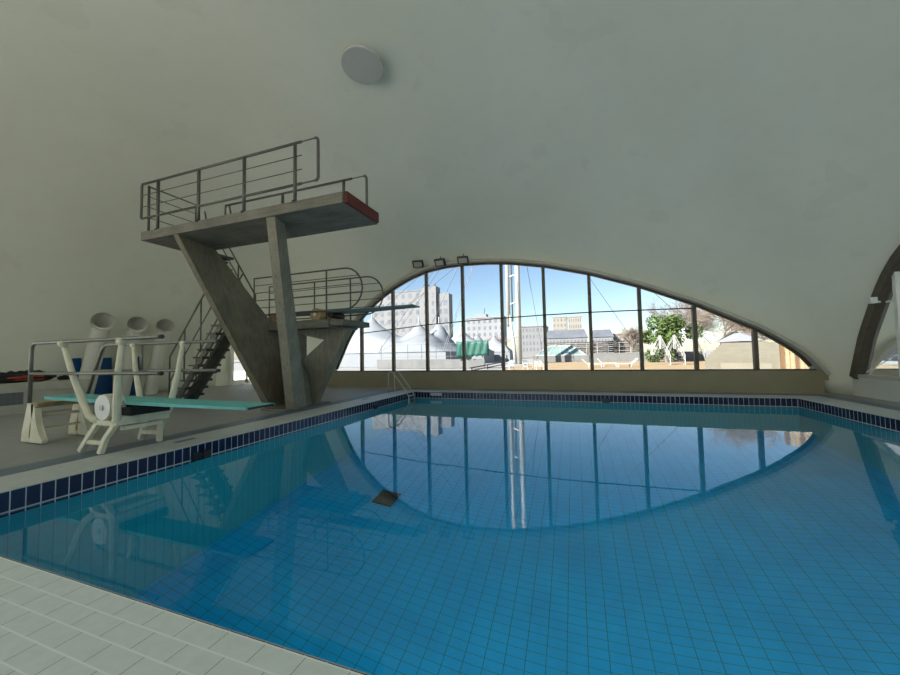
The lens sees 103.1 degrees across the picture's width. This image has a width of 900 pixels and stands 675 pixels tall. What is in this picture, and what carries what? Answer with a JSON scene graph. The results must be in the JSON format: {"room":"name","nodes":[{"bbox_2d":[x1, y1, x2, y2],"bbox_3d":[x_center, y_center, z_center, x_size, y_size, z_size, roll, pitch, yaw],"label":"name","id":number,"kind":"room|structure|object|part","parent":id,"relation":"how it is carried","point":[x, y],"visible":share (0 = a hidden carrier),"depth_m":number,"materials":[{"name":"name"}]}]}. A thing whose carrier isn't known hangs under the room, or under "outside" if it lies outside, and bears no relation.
{"room":"indoor swimming pool","nodes":[
{"label":"indoor swimming pool","id":0,"kind":"room"},
{"bbox_2d":[215,348,228,386],"bbox_3d":[-12.750,1.223,19.962,0.100,2.950,0.780,-2,-3,19],"label":"wall","id":1,"kind":"structure","parent":0,"point":[222,377],"depth_m":19.91,"materials":[{"name":"paint"}]},
{"bbox_2d":[229,345,250,384],"bbox_3d":[-11.953,1.484,21.697,0.430,2.580,3.040,-2,-3,19],"label":"door","id":2,"kind":"structure","parent":1,"relation":"in","point":[246,380],"depth_m":20.36,"materials":[{"name":"white paint"}]},
{"bbox_2d":[0,0,899,394],"bbox_3d":[-3.828,-2.953,5.394,27.118,9.560,31.699,-2,-3,19],"label":"ceiling","id":3,"kind":"structure","parent":0,"point":[741,158],"depth_m":10.45,"materials":[{"name":"paint"}]},
{"bbox_2d":[341,45,383,84],"bbox_3d":[-2.244,-7.041,9.158,1.065,0.354,1.060,-2,-3,19],"label":"ceiling disc","id":4,"kind":"object","parent":3,"relation":"hanging from","point":[361,64],"visible":1,"depth_m":9.09,"materials":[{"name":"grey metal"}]},
{"bbox_2d":[412,260,423,267],"bbox_3d":[-1.461,-3.425,16.285,0.500,0.458,0.270,-2,-3,11],"label":"floodlight","id":5,"kind":"object","parent":3,"relation":"attached to","point":[416,263],"visible":1,"depth_m":16.23,"materials":[{"name":"metal"}]},
{"bbox_2d":[333,258,830,375],"bbox_3d":[2.997,-0.955,14.881,19.447,5.056,0.340,-2,-3,19],"label":"rim","id":6,"kind":"object","parent":3,"relation":"attached to","point":[810,357],"visible":0.89,"depth_m":13.46,"materials":[{"name":"black metal"}]},
{"bbox_2d":[434,256,445,266],"bbox_3d":[-0.447,-3.418,15.926,0.500,0.458,0.271,-2,-3,25],"label":"floodlight","id":7,"kind":"object","parent":6,"relation":"attached to","point":[438,262],"visible":1,"depth_m":15.87,"materials":[{"name":"metal"}]},
{"bbox_2d":[457,254,468,263],"bbox_3d":[0.566,-3.452,15.569,0.500,0.458,0.271,-2,-3,14],"label":"floodlight","id":8,"kind":"object","parent":6,"relation":"attached to","point":[463,259],"visible":1,"depth_m":15.51,"materials":[{"name":"metal"}]},
{"bbox_2d":[0,388,899,674],"bbox_3d":[1.284,1.737,4.029,15.120,0.140,20.580,-2,-3,19],"label":"floor","id":9,"kind":"structure","parent":0,"point":[51,624],"depth_m":1.95,"materials":[{"name":"tile"}]},
{"bbox_2d":[0,389,899,492],"bbox_3d":[2.522,1.872,7.386,14.190,0.140,12.720,-2,-3,19],"label":"coping","id":10,"kind":"object","parent":9,"relation":"attached to","point":[27,478],"visible":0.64,"depth_m":7.38,"materials":[{"name":"concrete"}]},
{"bbox_2d":[173,438,195,442],"bbox_3d":[-4.929,1.911,6.639,0.120,0.006,0.360,-2,-3,19],"label":"drain","id":11,"kind":"object","parent":10,"relation":"on","point":[189,438],"visible":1,"depth_m":6.61,"materials":[{"name":"grey metal"}]},
{"bbox_2d":[388,371,415,399],"bbox_3d":[-1.928,2.334,14.361,0.992,1.972,0.542,-2,-3,19],"label":"pool ladder","id":12,"kind":"object","parent":10,"relation":"attached to","point":[413,394],"visible":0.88,"depth_m":14.30,"materials":[{"name":"metal"}]},
{"bbox_3d":[-1.868,2.345,14.604,0.944,1.972,0.042,-2,-3,19],"label":"rail","id":13,"kind":"part","parent":12,"relation":"part of","materials":[{"name":"metal"}]},
{"bbox_2d":[0,383,899,468],"bbox_3d":[-2.520,1.937,8.141,28.100,0.001,25.800,-2,-3,19],"label":"floor","id":14,"kind":"structure","parent":0,"point":[13,452],"depth_m":8.90,"materials":[{"name":"tile"}]},
{"bbox_2d":[0,379,90,415],"bbox_3d":[-14.562,1.822,10.186,3.250,0.900,5.200,-2,-3,19],"label":"ledge","id":15,"kind":"object","parent":14,"relation":"on","point":[52,387],"visible":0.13,"depth_m":11.02,"materials":[{"name":"grey concrete"}]},
{"bbox_2d":[0,392,23,405],"bbox_3d":[-13.351,1.739,8.937,0.030,0.360,3.650,-2,-3,19],"label":"tile strip","id":16,"kind":"object","parent":15,"relation":"attached to","point":[6,399],"visible":1,"depth_m":10.43,"materials":[{"name":"grey tile"}]},
{"bbox_2d":[0,374,52,383],"bbox_3d":[-13.284,1.222,10.313,0.315,0.294,2.667,-2,-3,17],"label":"fabric bundle","id":17,"kind":"object","parent":15,"relation":"on","point":[7,378],"visible":0.79,"depth_m":10.82,"materials":[{"name":"red fabric"}]},
{"bbox_2d":[0,370,56,377],"bbox_3d":[-13.498,1.196,11.245,0.324,0.352,1.676,-2,-3,14],"label":"fabric bundle","id":18,"kind":"object","parent":15,"relation":"on","point":[26,371],"visible":0.25,"depth_m":11.16,"materials":[{"name":"black fabric"}]},
{"bbox_2d":[57,375,69,379],"bbox_3d":[-12.901,1.339,11.940,0.176,0.182,0.383,-2,-3,19],"label":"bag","id":19,"kind":"object","parent":15,"relation":"on","point":[64,377],"visible":0.91,"depth_m":11.89,"materials":[{"name":"black fabric"}]},
{"bbox_2d":[72,358,80,376],"bbox_3d":[-14.546,1.622,13.873,0.238,1.647,0.300,-2,-3,19],"label":"foam mat","id":20,"kind":"object","parent":14,"relation":"on","point":[76,361],"visible":0.26,"depth_m":13.90,"materials":[{"name":"blue plastic"}]},
{"bbox_2d":[78,312,114,393],"bbox_3d":[-13.821,0.755,13.893,1.230,3.448,0.636,0,-3,-26],"label":"ventilation duct","id":21,"kind":"object","parent":14,"relation":"on","point":[102,323],"visible":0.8,"depth_m":13.79,"materials":[{"name":"white metal"}]},
{"bbox_2d":[94,358,111,394],"bbox_3d":[-14.311,1.649,14.537,0.238,1.648,0.850,-2,-3,19],"label":"foam mat","id":22,"kind":"object","parent":14,"relation":"on","point":[104,382],"visible":0.26,"depth_m":14.69,"materials":[{"name":"blue plastic"}]},
{"bbox_2d":[122,317,147,395],"bbox_3d":[-13.456,0.821,14.991,1.012,3.391,0.781,-2,-3,19],"label":"ventilation duct","id":23,"kind":"object","parent":14,"relation":"on","point":[136,326],"visible":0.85,"depth_m":14.89,"materials":[{"name":"white paint"}]},
{"bbox_2d":[130,356,139,394],"bbox_3d":[-13.949,1.670,15.559,0.238,1.688,0.720,-2,-3,19],"label":"foam mat","id":24,"kind":"object","parent":14,"relation":"on","point":[132,391],"visible":0.14,"depth_m":15.59,"materials":[{"name":"blue plastic"}]},
{"bbox_2d":[21,334,274,454],"bbox_3d":[-5.401,0.962,6.176,5.481,1.868,1.265,-2,-3,19],"label":"low springboard","id":25,"kind":"object","parent":14,"relation":"on","point":[113,410],"visible":1,"depth_m":6.02,"materials":[{"name":"teal painted aluminium"},{"name":"brushed steel"},{"name":"cream metal"}]},
{"bbox_3d":[-7.659,1.281,6.996,0.260,0.085,0.720,-2,-3,19],"label":"anchor plate","id":26,"kind":"part","parent":25,"relation":"part of","materials":[{"name":"brown wood"}]},
{"bbox_3d":[-6.166,0.772,5.992,0.668,1.348,0.156,-1,-3,1],"label":"arm","id":27,"kind":"part","parent":25,"relation":"part of","materials":[{"name":"beige paint"}]},
{"bbox_3d":[-5.793,0.550,5.716,3.400,1.070,0.057,-2,-3,19],"label":"hand rail","id":28,"kind":"part","parent":25,"relation":"part of","materials":[{"name":"metal"}]},
{"bbox_3d":[-5.755,1.625,5.854,0.814,0.529,0.179,-2,-3,19],"label":"leg frame","id":29,"kind":"part","parent":25,"relation":"part of","materials":[{"name":"beige paint"}]},
{"bbox_3d":[-5.223,0.721,5.631,0.631,1.375,0.124,-4,-4,42],"label":"arm","id":30,"kind":"part","parent":25,"relation":"part of","materials":[{"name":"beige paint"}]},
{"bbox_3d":[-5.984,0.806,6.865,0.902,1.355,0.127,-3,-3,33],"label":"arm","id":31,"kind":"part","parent":25,"relation":"part of","materials":[{"name":"beige paint"}]},
{"bbox_3d":[-6.107,0.385,7.066,0.055,0.520,0.055,-4,-4,42],"label":"post","id":32,"kind":"part","parent":25,"relation":"part of","materials":[{"name":"metal"}]},
{"bbox_3d":[-5.496,1.654,6.582,0.814,0.529,0.139,-2,-3,19],"label":"leg frame","id":33,"kind":"part","parent":25,"relation":"part of","materials":[{"name":"beige paint"}]},
{"bbox_3d":[-5.955,0.621,7.002,3.827,1.083,0.057,-2,-3,19],"label":"hand rail","id":34,"kind":"part","parent":25,"relation":"part of","materials":[{"name":"metal"}]},
{"bbox_3d":[-5.072,0.767,6.531,0.348,1.364,0.165,0,-3,-28],"label":"arm","id":35,"kind":"part","parent":25,"relation":"part of","materials":[{"name":"beige paint"}]},
{"bbox_2d":[143,319,173,394],"bbox_3d":[-13.055,0.864,16.003,1.153,3.385,0.626,0,-3,-21],"label":"ventilation duct","id":36,"kind":"object","parent":14,"relation":"on","point":[164,326],"visible":0.91,"depth_m":15.88,"materials":[{"name":"white paint"}]},
{"bbox_2d":[168,274,242,407],"bbox_3d":[-7.709,0.086,11.293,2.344,4.229,0.878,-2,-3,19],"label":"staircase","id":37,"kind":"structure","parent":14,"relation":"on","point":[218,352],"depth_m":11.06,"materials":[{"name":"metal"}]},
{"bbox_3d":[-8.186,0.551,11.002,0.041,1.600,0.041,-1,-3,-3],"label":"post","id":38,"kind":"part","parent":37,"relation":"part of","materials":[{"name":"grey metal"}]},
{"bbox_3d":[-7.850,0.063,10.903,2.093,4.215,0.048,-2,-3,19],"label":"handrail","id":39,"kind":"part","parent":37,"relation":"part of","materials":[{"name":"grey metal"}]},
{"bbox_3d":[-7.546,-0.356,10.812,0.041,1.600,0.041,-4,-4,42],"label":"post","id":40,"kind":"part","parent":37,"relation":"part of","materials":[{"name":"grey metal"}]},
{"bbox_3d":[-7.573,0.095,11.685,2.093,4.215,0.048,-2,-3,19],"label":"handrail","id":41,"kind":"part","parent":37,"relation":"part of","materials":[{"name":"grey metal"}]},
{"bbox_2d":[140,136,383,410],"bbox_3d":[-4.351,-0.954,9.969,6.470,6.020,4.240,-2,-3,19],"label":"tower","id":42,"kind":"object","parent":14,"relation":"on","point":[273,356],"visible":1,"depth_m":9.29,"materials":[{"name":"concrete"}]},
{"bbox_3d":[-7.274,-3.288,8.891,0.067,1.285,0.067,-1,-3,-3],"label":"post","id":43,"kind":"part","parent":42,"relation":"part of","materials":[{"name":"grey metal"}]},
{"bbox_3d":[-7.551,-3.269,9.621,0.310,1.268,1.252,-2,-3,19],"label":"guard rail","id":44,"kind":"part","parent":42,"relation":"part of","materials":[{"name":"grey metal"}]},
{"bbox_3d":[-5.926,-3.337,8.415,0.067,1.285,0.067,-1,-3,-3],"label":"post","id":45,"kind":"part","parent":42,"relation":"part of","materials":[{"name":"grey metal"}]},
{"bbox_3d":[-5.252,-3.559,8.185,5.500,0.949,0.060,-2,-3,19],"label":"guard rail","id":46,"kind":"part","parent":42,"relation":"part of","materials":[{"name":"grey metal"}]},
{"bbox_2d":[222,248,255,301],"bbox_3d":[-6.818,-1.926,11.063,1.660,2.964,0.688,-2,-3,19],"label":"staircase","id":47,"kind":"structure","parent":42,"relation":"on","point":[237,273],"depth_m":11.37,"materials":[{"name":"metal"}]},
{"bbox_3d":[-4.579,-3.386,7.939,0.067,1.285,0.067,-4,-4,42],"label":"post","id":48,"kind":"part","parent":42,"relation":"part of","materials":[{"name":"grey metal"}]},
{"bbox_3d":[-4.272,-3.191,9.118,0.067,0.995,0.067,-1,-3,-3],"label":"post","id":49,"kind":"part","parent":42,"relation":"part of","materials":[{"name":"grey metal"}]},
{"bbox_3d":[-3.240,-3.435,7.467,0.067,1.285,0.067,-4,-4,42],"label":"post","id":50,"kind":"part","parent":42,"relation":"part of","materials":[{"name":"grey metal"}]},
{"bbox_3d":[-4.033,-3.250,9.036,4.510,0.954,0.060,-2,-3,19],"label":"guard rail","id":51,"kind":"part","parent":42,"relation":"part of","materials":[{"name":"grey metal"}]},
{"bbox_3d":[-3.604,-1.228,10.416,0.044,1.480,0.044,-1,-3,-3],"label":"post","id":52,"kind":"part","parent":42,"relation":"part of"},
{"bbox_3d":[-4.327,-1.190,12.115,4.713,1.494,0.048,-2,-3,19],"label":"rail","id":53,"kind":"part","parent":42,"relation":"part of","materials":[{"name":"grey metal"}]},
{"bbox_3d":[-2.529,-3.255,8.502,0.067,0.995,0.067,-1,-3,-3],"label":"post","id":54,"kind":"part","parent":42,"relation":"part of","materials":[{"name":"grey metal"}]},
{"bbox_2d":[269,304,419,321],"bbox_3d":[-3.435,-0.680,10.854,5.150,0.380,0.940,-2,-3,19],"label":"springboard","id":55,"kind":"object","parent":42,"relation":"on","point":[330,314],"visible":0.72,"depth_m":10.63,"materials":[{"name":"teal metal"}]},
{"bbox_3d":[-3.273,-1.192,11.741,0.044,1.520,0.044,-4,-4,42],"label":"post","id":56,"kind":"part","parent":42,"relation":"part of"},
{"bbox_2d":[0,398,899,674],"bbox_3d":[2.411,2.036,6.994,12.490,0.001,11.920,-2,-3,19],"label":"pool water","id":57,"kind":"object","parent":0,"point":[413,536],"visible":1,"depth_m":3.38,"materials":[{"name":"blue liquid"}]},
{"bbox_2d":[327,370,828,393],"bbox_3d":[3.040,1.769,14.905,19.590,0.755,0.400,-2,-3,19],"label":"wall","id":58,"kind":"structure","parent":0,"point":[793,381],"depth_m":13.69,"materials":[{"name":"beige paint"}]},
{"bbox_2d":[334,263,816,371],"bbox_3d":[3.109,-0.995,15.040,19.120,4.876,0.229,-2,-3,19],"label":"window","id":59,"kind":"structure","parent":58,"relation":"in","point":[754,332],"depth_m":14.70,"materials":[{"name":"brown metal"}]},
{"bbox_3d":[2.230,-0.660,15.237,13.912,0.474,0.038,-2,-3,19],"label":"tie rod","id":60,"kind":"part","parent":59,"relation":"part of","materials":[{"name":"black metal"}]},
{"bbox_2d":[852,378,899,401],"bbox_3d":[8.417,1.026,-0.610,0.240,0.560,24.550,-2,-3,19],"label":"wall","id":61,"kind":"structure","parent":0,"point":[887,390],"depth_m":10.09,"materials":[{"name":"white paint"}]},
{"bbox_2d":[849,245,899,380],"bbox_3d":[8.087,-2.366,-0.383,0.560,6.346,24.524,-2,-3,19],"label":"window","id":62,"kind":"structure","parent":61,"relation":"in","point":[878,339],"depth_m":9.84,"materials":[{"name":"brown metal"}]},
{"bbox_3d":[8.327,0.698,-0.592,0.160,0.100,24.300,-2,-3,19],"label":"sill","id":63,"kind":"part","parent":62,"relation":"part of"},
{"bbox_3d":[8.286,-2.334,-0.455,0.001,6.183,24.300,-2,-3,19],"label":"pane","id":64,"kind":"part","parent":62,"relation":"part of","materials":[{"name":"clear glass"}]},
{"bbox_3d":[2.452,4.103,6.896,12.490,3.860,11.920,-2,-3,19],"label":"wall","id":65,"kind":"structure","parent":0,"visible":0},
{"bbox_2d":[0,392,899,513],"bbox_3d":[2.410,1.981,6.997,12.466,0.389,11.920,-2,-3,19],"label":"tile band","id":66,"kind":"object","parent":65,"relation":"attached to","point":[12,500],"visible":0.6,"depth_m":6.03,"materials":[{"name":"blue tile"}]},
{"bbox_2d":[191,448,211,460],"bbox_3d":[-4.407,2.100,6.341,0.070,0.180,0.360,-2,-3,19],"label":"wall fitting","id":67,"kind":"object","parent":66,"relation":"attached to","point":[205,453],"visible":0.63,"depth_m":6.35,"materials":[{"name":"black metal"}]},
{"label":"outside","id":68,"kind":"structure","parent":0,"visible":0},
{"bbox_2d":[456,340,488,357],"bbox_3d":[2.314,1.231,37.078,3.522,1.844,0.218,-2,-3,19],"label":"tarp","id":69,"kind":"object","parent":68,"point":[476,348],"visible":0.87,"depth_m":37.01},
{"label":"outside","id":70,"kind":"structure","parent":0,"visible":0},
{"bbox_2d":[234,351,712,370],"bbox_3d":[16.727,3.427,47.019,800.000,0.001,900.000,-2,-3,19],"label":"ground","id":71,"kind":"structure","parent":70,"point":[237,366],"depth_m":43.99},
{"bbox_2d":[339,313,471,366],"bbox_3d":[-10.128,0.121,54.550,24.600,8.318,12.000,-2,-3,19],"label":"marquee tent","id":72,"kind":"object","parent":71,"relation":"on","point":[374,341],"visible":0.59,"depth_m":49.23,"materials":[{"name":"white fabric"}]},
{"bbox_2d":[373,284,452,337],"bbox_3d":[-13.639,-5.157,123.138,29.329,25.484,4.550,-2,-3,19],"label":"apartment block","id":73,"kind":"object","parent":71,"relation":"on","point":[445,312],"visible":0.53,"depth_m":121.13,"materials":[{"name":"white concrete"}]},
{"bbox_2d":[377,359,484,368],"bbox_3d":[-2.425,2.890,39.418,13.023,1.050,0.350,-2,-3,22],"label":"wall","id":74,"kind":"structure","parent":71,"relation":"on","point":[405,363],"depth_m":39.10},
{"bbox_2d":[381,343,482,358],"bbox_3d":[-2.337,1.532,39.407,12.343,1.640,0.062,-2,-3,22],"label":"wire fence","id":75,"kind":"object","parent":74,"relation":"on","point":[450,343],"visible":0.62,"depth_m":39.70,"materials":[{"name":"grey metal"}]},
{"bbox_2d":[451,323,494,362],"bbox_3d":[2.093,1.045,62.921,10.000,6.780,8.000,-2,-3,19],"label":"marquee tent","id":76,"kind":"object","parent":71,"relation":"on","point":[458,336],"visible":0.26,"depth_m":60.33,"materials":[{"name":"white fabric"}]},
{"bbox_2d":[465,308,506,344],"bbox_3d":[10.135,-1.015,99.359,10.943,14.022,4.150,-2,-3,19],"label":"apartment block","id":77,"kind":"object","parent":71,"relation":"on","point":[485,329],"visible":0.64,"depth_m":97.69,"materials":[{"name":"concrete"}]},
{"bbox_3d":[10.048,-5.406,99.567,10.943,0.300,4.150,-2,-3,19],"label":"cornice","id":78,"kind":"part","parent":77,"relation":"part of","materials":[{"name":"white concrete"}]},
{"bbox_2d":[470,362,501,369],"bbox_3d":[3.592,2.737,34.185,0.104,0.743,5.405,-4,-4,41],"label":"steel rail","id":79,"kind":"object","parent":71,"relation":"on","point":[487,367],"visible":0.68,"depth_m":34.10,"materials":[{"name":"grey metal"}]},
{"bbox_2d":[489,336,512,361],"bbox_3d":[8.215,1.864,67.938,7.200,5.376,4.400,-2,-3,19],"label":"marquee tent","id":80,"kind":"object","parent":71,"relation":"on","point":[494,343],"visible":0.53,"depth_m":65.61,"materials":[{"name":"white fabric"}]},
{"bbox_2d":[521,325,548,357],"bbox_3d":[27.619,1.521,117.478,8.989,9.979,10.150,-2,-3,19],"label":"apartment block","id":81,"kind":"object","parent":71,"relation":"on","point":[531,344],"visible":0.69,"depth_m":112.88,"materials":[{"name":"white concrete"}]},
{"bbox_2d":[376,265,710,363],"bbox_3d":[4.287,-11.258,49.368,48.046,30.014,15.068,-2,-3,19],"label":"lattice mast","id":82,"kind":"object","parent":71,"relation":"on","point":[517,358],"visible":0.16,"depth_m":49.75,"materials":[{"name":"white metal"}]},
{"bbox_2d":[552,316,566,329],"bbox_3d":[48.906,-0.361,157.785,6.044,16.707,10.150,-2,-3,19],"label":"apartment block","id":83,"kind":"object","parent":71,"relation":"on","point":[559,323],"visible":0.45,"depth_m":153.38,"materials":[{"name":"beige concrete"}]},
{"bbox_2d":[547,329,587,349],"bbox_3d":[29.481,1.742,90.238,9.994,6.889,10.200,-2,-3,19],"label":"house","id":84,"kind":"structure","parent":71,"relation":"on","point":[578,335],"depth_m":85.81,"materials":[{"name":"stone"}]},
{"bbox_2d":[568,316,581,329],"bbox_3d":[54.063,-0.501,153.839,5.624,16.411,10.150,-2,-3,19],"label":"apartment block","id":85,"kind":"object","parent":71,"relation":"on","point":[574,322],"visible":0.38,"depth_m":149.46,"materials":[{"name":"beige concrete"}]},
{"bbox_2d":[593,329,613,352],"bbox_3d":[37.840,1.615,89.403,5.221,6.732,10.200,-2,-3,19],"label":"house","id":86,"kind":"structure","parent":71,"relation":"on","point":[606,334],"depth_m":84.91,"materials":[{"name":"stone"}]},
{"bbox_2d":[613,333,630,352],"bbox_3d":[43.314,1.986,89.597,4.658,5.793,8.150,-2,-3,19],"label":"house","id":87,"kind":"structure","parent":71,"relation":"on","point":[615,338],"depth_m":86.31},
{"bbox_2d":[779,344,808,368],"bbox_3d":[15.860,0.764,15.900,1.850,2.350,0.200,-2,-3,19],"label":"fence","id":88,"kind":"object","parent":71,"relation":"on","point":[782,353],"visible":0.09,"depth_m":16.02,"materials":[{"name":"beige wood"}]},
{"bbox_3d":[15.071,0.820,16.230,0.100,2.300,0.100,-2,-3,19],"label":"post","id":89,"kind":"part","parent":88,"relation":"part of","materials":[{"name":"brown wood"}]},
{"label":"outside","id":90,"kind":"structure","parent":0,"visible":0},
{"bbox_2d":[234,371,248,379],"bbox_3d":[-34.097,3.241,22.257,40.700,0.001,44.600,-2,-3,19],"label":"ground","id":91,"kind":"structure","parent":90,"point":[238,375],"depth_m":31.88,"materials":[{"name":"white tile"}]},
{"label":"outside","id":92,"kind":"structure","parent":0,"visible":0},
{"bbox_2d":[506,358,704,369],"bbox_3d":[26.213,2.822,38.637,36.500,0.001,49.500,-2,-3,19],"label":"yard","id":93,"kind":"structure","parent":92,"point":[674,364],"depth_m":36.51,"materials":[{"name":"beige sand"}]},
{"bbox_2d":[505,360,514,369],"bbox_3d":[4.908,2.342,29.526,0.726,0.947,0.632,1,-4,-42],"label":"armchair","id":94,"kind":"object","parent":93,"relation":"on","point":[510,361],"visible":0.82,"depth_m":29.61,"materials":[{"name":"white plastic"}]},
{"bbox_2d":[522,360,532,368],"bbox_3d":[6.312,2.290,29.019,0.632,0.947,0.726,1,-3,-32],"label":"armchair","id":95,"kind":"object","parent":93,"relation":"on","point":[523,362],"visible":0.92,"depth_m":29.05,"materials":[{"name":"white plastic"}]},
{"bbox_2d":[534,360,543,369],"bbox_3d":[7.034,2.239,28.248,0.632,0.947,0.726,-1,-3,-1],"label":"armchair","id":96,"kind":"object","parent":93,"relation":"on","point":[540,361],"visible":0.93,"depth_m":28.46,"materials":[{"name":"white plastic"}]},
{"bbox_2d":[533,345,588,361],"bbox_3d":[17.839,2.556,57.278,8.086,2.606,6.200,-2,-3,19],"label":"tent","id":97,"kind":"object","parent":93,"relation":"on","point":[556,353],"visible":0.98,"depth_m":54.80,"materials":[{"name":"white fabric"}]},
{"bbox_3d":[17.830,2.101,57.299,7.442,1.695,6.156,-2,-3,19],"label":"skylight frame","id":98,"kind":"part","parent":97,"relation":"part of","materials":[{"name":"white paint"}]},
{"bbox_2d":[547,340,638,354],"bbox_3d":[24.402,2.277,61.465,15.326,3.300,0.250,-2,-3,19],"label":"fence","id":99,"kind":"object","parent":93,"relation":"on","point":[596,344],"visible":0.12,"depth_m":60.82,"materials":[{"name":"grey metal"}]},
{"bbox_2d":[555,342,630,352],"bbox_3d":[24.029,2.384,60.398,15.246,3.000,0.069,-2,-3,19],"label":"railing","id":100,"kind":"object","parent":93,"relation":"on","point":[619,350],"visible":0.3,"depth_m":59.55,"materials":[{"name":"metal"}]},
{"bbox_2d":[616,358,637,366],"bbox_3d":[16.527,2.352,33.332,1.820,0.820,0.640,-2,-3,11],"label":"sun lounger","id":101,"kind":"object","parent":93,"relation":"on","point":[635,359],"visible":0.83,"depth_m":33.14,"materials":[{"name":"white plastic"}]},
{"bbox_2d":[617,325,651,352],"bbox_3d":[28.733,0.809,56.154,5.065,5.617,5.509,-1,-3,-4],"label":"bare tree","id":102,"kind":"object","parent":93,"relation":"on","point":[633,333],"visible":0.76,"depth_m":55.35,"materials":[{"name":"brown plant"}]},
{"bbox_2d":[589,351,701,361],"bbox_3d":[27.464,2.741,50.885,14.262,1.250,0.400,-2,-3,19],"label":"wall","id":103,"kind":"structure","parent":93,"relation":"on","point":[603,357],"depth_m":51.34,"materials":[{"name":"grey concrete"}]},
{"bbox_2d":[651,335,670,364],"bbox_3d":[21.866,1.277,37.108,1.710,3.093,0.678,-2,-3,19],"label":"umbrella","id":104,"kind":"object","parent":93,"relation":"on","point":[660,340],"visible":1,"depth_m":37.00,"materials":[{"name":"white fabric"}]},
{"bbox_2d":[643,313,703,361],"bbox_3d":[27.921,0.102,44.906,7.244,6.490,4.159,-2,-3,19],"label":"bush","id":105,"kind":"object","parent":93,"relation":"on","point":[670,325],"visible":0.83,"depth_m":44.93,"materials":[{"name":"green plant"}]},
{"bbox_2d":[643,341,705,356],"bbox_3d":[31.933,1.940,51.244,8.064,2.708,0.069,-2,-3,19],"label":"railing","id":106,"kind":"object","parent":93,"relation":"on","point":[690,349],"visible":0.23,"depth_m":50.59,"materials":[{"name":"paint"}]},
{"bbox_2d":[665,335,685,364],"bbox_3d":[23.088,1.233,36.677,1.710,3.093,0.678,-2,-3,19],"label":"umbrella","id":107,"kind":"object","parent":93,"relation":"on","point":[673,336],"visible":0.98,"depth_m":36.52,"materials":[{"name":"white fabric"}]},
{"bbox_2d":[644,297,719,359],"bbox_3d":[33.894,-1.693,51.318,10.441,9.943,9.927,0,-3,-26],"label":"bare tree","id":108,"kind":"object","parent":93,"relation":"on","point":[685,314],"visible":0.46,"depth_m":50.71,"materials":[{"name":"plant"}]},
{"bbox_2d":[701,318,750,337],"bbox_3d":[38.623,-2.628,45.310,9.357,11.092,11.188,-1,-3,-9],"label":"bare tree","id":109,"kind":"object","parent":93,"relation":"on","point":[710,328],"visible":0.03,"depth_m":47.65,"materials":[{"name":"plant"}]},
{"bbox_2d":[697,309,771,341],"bbox_3d":[30.500,-1.929,37.993,9.775,9.288,8.515,1,-4,-41],"label":"bare tree","id":110,"kind":"object","parent":93,"relation":"on","point":[736,328],"visible":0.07,"depth_m":38.38,"materials":[{"name":"plant"}]},
{"bbox_2d":[715,331,763,344],"bbox_3d":[25.260,0.977,31.352,1.885,3.014,4.800,-2,-3,19],"label":"pavilion","id":111,"kind":"object","parent":93,"relation":"on","point":[737,336],"visible":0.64,"depth_m":30.53,"materials":[{"name":"white fabric"}]},
{"bbox_2d":[705,342,795,368],"bbox_3d":[20.377,1.205,22.695,7.779,1.934,7.950,-2,-3,19],"label":"wall","id":112,"kind":"structure","parent":93,"relation":"on","point":[726,355],"depth_m":22.70,"materials":[{"name":"beige concrete"}]},
{"bbox_2d":[772,354,805,368],"bbox_3d":[17.942,1.425,18.559,1.890,1.200,0.050,-2,-3,19],"label":"stone balustrade","id":113,"kind":"object","parent":93,"relation":"on","point":[774,356],"visible":0.12,"depth_m":18.81,"materials":[{"name":"beige stone"}]},
{"bbox_3d":[2.452,4.103,6.896,12.490,3.860,11.920,-2,-3,19],"label":"wall","id":114,"kind":"structure","parent":0,"visible":0},
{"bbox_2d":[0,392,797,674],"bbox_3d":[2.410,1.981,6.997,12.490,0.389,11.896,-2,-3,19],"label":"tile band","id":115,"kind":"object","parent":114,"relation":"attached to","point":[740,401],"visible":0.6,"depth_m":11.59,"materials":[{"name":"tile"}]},
{"bbox_2d":[431,393,441,395],"bbox_3d":[-0.557,2.283,14.354,0.480,0.120,0.020,-2,-3,19],"label":"plate","id":116,"kind":"object","parent":115,"relation":"attached to","point":[432,394],"visible":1,"depth_m":14.34,"materials":[{"name":"grey metal"}]}
]}

